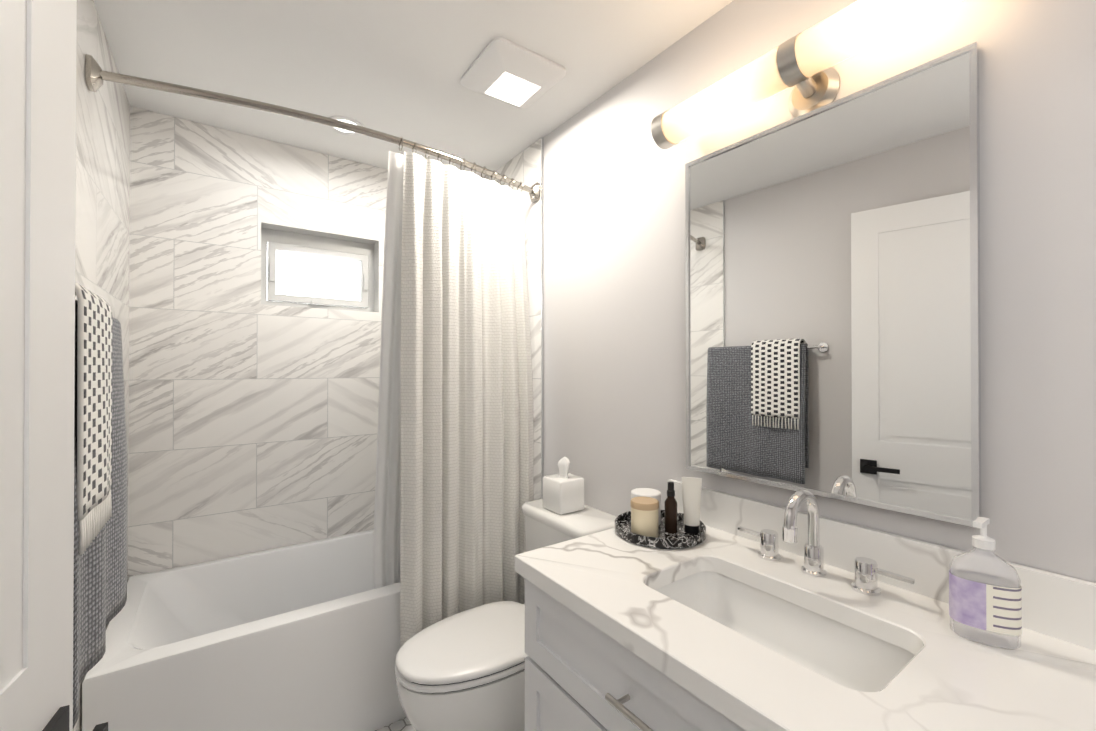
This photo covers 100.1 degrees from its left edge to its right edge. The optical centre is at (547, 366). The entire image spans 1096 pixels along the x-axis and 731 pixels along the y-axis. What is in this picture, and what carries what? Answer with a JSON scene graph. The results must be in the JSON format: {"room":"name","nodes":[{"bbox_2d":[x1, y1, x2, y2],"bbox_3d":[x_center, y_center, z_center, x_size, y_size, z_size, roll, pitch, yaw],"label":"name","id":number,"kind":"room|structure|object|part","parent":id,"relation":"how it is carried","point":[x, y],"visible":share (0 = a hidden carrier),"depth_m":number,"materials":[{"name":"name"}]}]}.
{"room":"bathroom","nodes":[
{"label":"bathroom","id":0,"kind":"room"},
{"bbox_2d":[261,223,377,311],"bbox_3d":[-1.172,-0.489,2.378,0.557,0.404,0.105,0,0,-35],"label":"window frame","id":1,"kind":"structure","parent":0,"point":[309,232],"depth_m":2.44,"materials":[{"name":"white metal"}]},
{"bbox_2d":[375,717,415,730],"bbox_3d":[-0.208,1.400,1.074,1.758,0.100,3.521,0,0,-35],"label":"floor","id":2,"kind":"structure","parent":0,"point":[403,724],"depth_m":1.73,"materials":[{"name":"tile"}]},
{"bbox_2d":[82,529,405,730],"bbox_3d":[-0.879,1.109,2.020,1.536,0.492,0.781,0,0,-35],"label":"bathtub","id":3,"kind":"object","parent":2,"relation":"on","point":[304,636],"visible":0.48,"depth_m":1.62,"materials":[{"name":"white ceramic"}]},
{"bbox_2d":[395,499,615,730],"bbox_3d":[-0.141,0.960,1.638,0.790,0.786,0.432,0,0,-35],"label":"toilet","id":4,"kind":"object","parent":2,"relation":"on","point":[463,671],"visible":0.58,"depth_m":1.45,"materials":[{"name":"white ceramic"}]},
{"bbox_3d":[-0.246,0.955,1.563,0.532,0.019,0.372,0,0,-35],"label":"seat","id":5,"kind":"part","parent":4,"relation":"part of","materials":[{"name":"white plastic"}]},
{"bbox_3d":[-0.242,0.930,1.567,0.538,0.036,0.368,0,0,-35],"label":"lid","id":6,"kind":"part","parent":4,"relation":"part of","materials":[{"name":"white plastic"}]},
{"bbox_2d":[543,457,583,514],"bbox_3d":[0.061,0.464,1.834,0.124,0.207,0.124,0,0,-35],"label":"tissue box","id":7,"kind":"object","parent":4,"relation":"on","point":[563,491],"visible":1,"depth_m":1.79,"materials":[{"name":"white ceramic"}]},
{"bbox_3d":[0.091,0.774,1.804,0.221,0.411,0.432,0,0,-35],"label":"tank","id":8,"kind":"part","parent":4,"relation":"part of","materials":[{"name":"white ceramic"}]},
{"bbox_2d":[515,479,1095,730],"bbox_3d":[0.464,0.816,0.924,0.632,1.068,1.063,0,0,-35],"label":"bathroom vanity","id":9,"kind":"object","parent":2,"relation":"on","point":[747,614],"visible":1,"depth_m":0.92,"materials":[{"name":"painted wood"},{"name":"quartz"},{"name":"brushed nickel"}]},
{"bbox_2d":[615,477,705,548],"bbox_3d":[0.327,0.404,1.348,0.260,0.166,0.260,0,0,-35],"label":"tray","id":10,"kind":"object","parent":9,"relation":"on","point":[646,521],"visible":1,"depth_m":1.31,"materials":[{"name":"black stone"}]},
{"bbox_2d":[630,497,658,537],"bbox_3d":[0.273,0.426,1.294,0.079,0.100,0.079,0,0,-35],"label":"candle","id":11,"kind":"object","parent":10,"relation":"on","point":[644,510],"depth_m":1.26,"materials":[{"name":"beige wax"}]},
{"bbox_3d":[0.327,0.472,1.347,0.260,0.029,0.260,0,0,-35],"label":"dish","id":12,"kind":"part","parent":10,"relation":"part of","materials":[{"name":"black stone"}]},
{"bbox_2d":[655,571,914,691],"bbox_3d":[0.443,0.598,0.933,0.300,0.146,0.500,0,0,-35],"label":"basin","id":13,"kind":"object","parent":9,"relation":"in","point":[853,655],"depth_m":1.01,"materials":[{"name":"white ceramic"}]},
{"bbox_2d":[738,490,914,595],"bbox_3d":[0.589,0.384,1.058,0.152,0.202,0.386,0,0,-35],"label":"faucet","id":14,"kind":"object","parent":9,"relation":"on","point":[808,577],"depth_m":1.06,"materials":[{"name":"silver metal"}]},
{"bbox_2d":[949,517,1021,649],"bbox_3d":[0.773,0.376,0.815,0.074,0.215,0.092,0,0,-35],"label":"soap bottle","id":15,"kind":"object","parent":9,"relation":"on","point":[982,600],"visible":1,"depth_m":0.80,"materials":[{"name":"clear plastic"}]},
{"bbox_2d":[93,0,732,177],"bbox_3d":[-0.208,-1.139,1.087,1.758,0.100,3.521,0,0,-35],"label":"ceiling","id":16,"kind":"structure","parent":0,"point":[398,68],"depth_m":1.62,"materials":[{"name":"paint"}]},
{"bbox_2d":[327,116,363,135],"bbox_3d":[-0.911,-1.081,2.064,0.164,0.005,0.164,0,0,-35],"label":"recessed light","id":17,"kind":"object","parent":16,"relation":"in","point":[347,120],"visible":0.58,"depth_m":2.05,"materials":[{"name":"white plastic"}]},
{"bbox_2d":[460,37,565,108],"bbox_3d":[-0.133,-1.072,1.710,0.304,0.027,0.304,0,0,-35],"label":"fan","id":18,"kind":"object","parent":16,"relation":"attached to","point":[504,70],"visible":0.98,"depth_m":1.67,"materials":[{"name":"white plastic"}]},
{"bbox_2d":[543,0,1095,582],"bbox_3d":[0.468,0.133,1.560,0.100,2.440,3.521,0,0,-35],"label":"wall","id":19,"kind":"structure","parent":0,"point":[615,364],"depth_m":1.05,"materials":[{"name":"grey paint"}]},
{"bbox_2d":[485,138,540,500],"bbox_3d":[-0.251,0.138,2.480,0.008,2.439,0.773,0,0,-35],"label":"wall tiles","id":20,"kind":"structure","parent":19,"relation":"attached to","point":[524,167],"depth_m":2.21,"materials":[{"name":"tile"}]},
{"bbox_2d":[541,137,543,498],"bbox_3d":[-0.623,0.134,1.665,1.563,2.439,0.007,0,0,-40],"label":"trim","id":21,"kind":"structure","parent":19,"relation":"attached to","point":[542,307],"depth_m":2.16,"materials":[{"name":"white metal"}]},
{"bbox_2d":[651,0,962,148],"bbox_3d":[0.623,-0.719,1.135,0.141,0.163,0.840,0,0,-35],"label":"sconce","id":22,"kind":"object","parent":19,"relation":"attached to","point":[802,63],"visible":1,"depth_m":1.12,"materials":[{"name":"beige glass"}]},
{"bbox_2d":[685,42,980,527],"bbox_3d":[0.647,-0.161,1.179,0.022,0.958,0.680,0,0,-37],"label":"mirror","id":23,"kind":"object","parent":19,"relation":"attached to","point":[832,294],"visible":0.9,"depth_m":1.08,"materials":[{"name":"white mirror"}]},
{"bbox_3d":[-1.170,0.138,2.434,1.558,2.440,0.200,0,0,-35],"label":"wall","id":24,"kind":"structure","parent":0,"visible":0},
{"bbox_2d":[128,106,387,578],"bbox_3d":[-1.109,0.138,2.350,1.558,2.439,0.008,0,0,-35],"label":"wall tile","id":25,"kind":"structure","parent":24,"relation":"attached to","point":[253,423],"depth_m":2.11,"materials":[{"name":"tile"}]},
{"bbox_2d":[261,228,373,311],"bbox_3d":[-1.209,-0.488,2.430,0.641,0.488,0.118,0,0,-35],"label":"window unit","id":26,"kind":"structure","parent":24,"relation":"in","point":[304,270],"depth_m":2.39,"materials":[{"name":"white plastic"}]},
{"bbox_3d":[-1.196,-0.471,2.412,0.409,0.221,0.004,0,0,-35],"label":"glass","id":27,"kind":"part","parent":26,"relation":"part of","materials":[{"name":"white glass"}]},
{"bbox_3d":[-0.884,0.128,0.601,0.100,2.440,3.521,0,0,-35],"label":"wall","id":28,"kind":"structure","parent":0,"visible":0},
{"bbox_2d":[0,0,76,730],"bbox_3d":[-0.493,0.280,0.274,0.035,2.108,0.777,0,0,-27],"label":"door","id":29,"kind":"structure","parent":28,"relation":"in","point":[37,191],"depth_m":0.55,"materials":[{"name":"white wood"}]},
{"bbox_2d":[42,705,107,730],"bbox_3d":[-0.615,0.476,0.519,0.143,0.066,0.158,0,0,-27],"label":"door handle","id":30,"kind":"object","parent":29,"relation":"attached to","point":[59,721],"depth_m":0.59,"materials":[{"name":"black metal"}]},
{"bbox_2d":[73,282,126,727],"bbox_3d":[-1.013,0.232,0.978,0.124,0.796,0.675,0,0,-35],"label":"towel","id":31,"kind":"object","parent":28,"relation":"attached to","point":[100,523],"visible":0.52,"depth_m":0.95,"materials":[{"name":"grey fabric"}]},
{"bbox_2d":[73,0,129,730],"bbox_3d":[-1.480,0.133,1.534,0.008,2.439,0.893,0,0,-35],"label":"wall tiles","id":32,"kind":"structure","parent":28,"relation":"attached to","point":[102,231],"depth_m":1.47,"materials":[{"name":"stone"}]},
{"bbox_2d":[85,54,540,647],"bbox_3d":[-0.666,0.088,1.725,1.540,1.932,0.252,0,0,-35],"label":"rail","id":33,"kind":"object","parent":32,"relation":"attached to","point":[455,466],"visible":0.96,"depth_m":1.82,"materials":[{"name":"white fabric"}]},
{"bbox_3d":[-0.651,-0.836,1.710,1.540,0.084,0.176,0,0,-35],"label":"rod","id":34,"kind":"part","parent":33,"relation":"part of","materials":[{"name":"silver metal"}]},
{"bbox_2d":[400,151,533,647],"bbox_3d":[-0.314,0.127,1.898,0.605,1.855,0.127,0,0,-35],"label":"curtain","id":35,"kind":"object","parent":33,"relation":"hanging from","point":[467,433],"depth_m":1.85,"materials":[{"name":"white fabric"}]}
]}

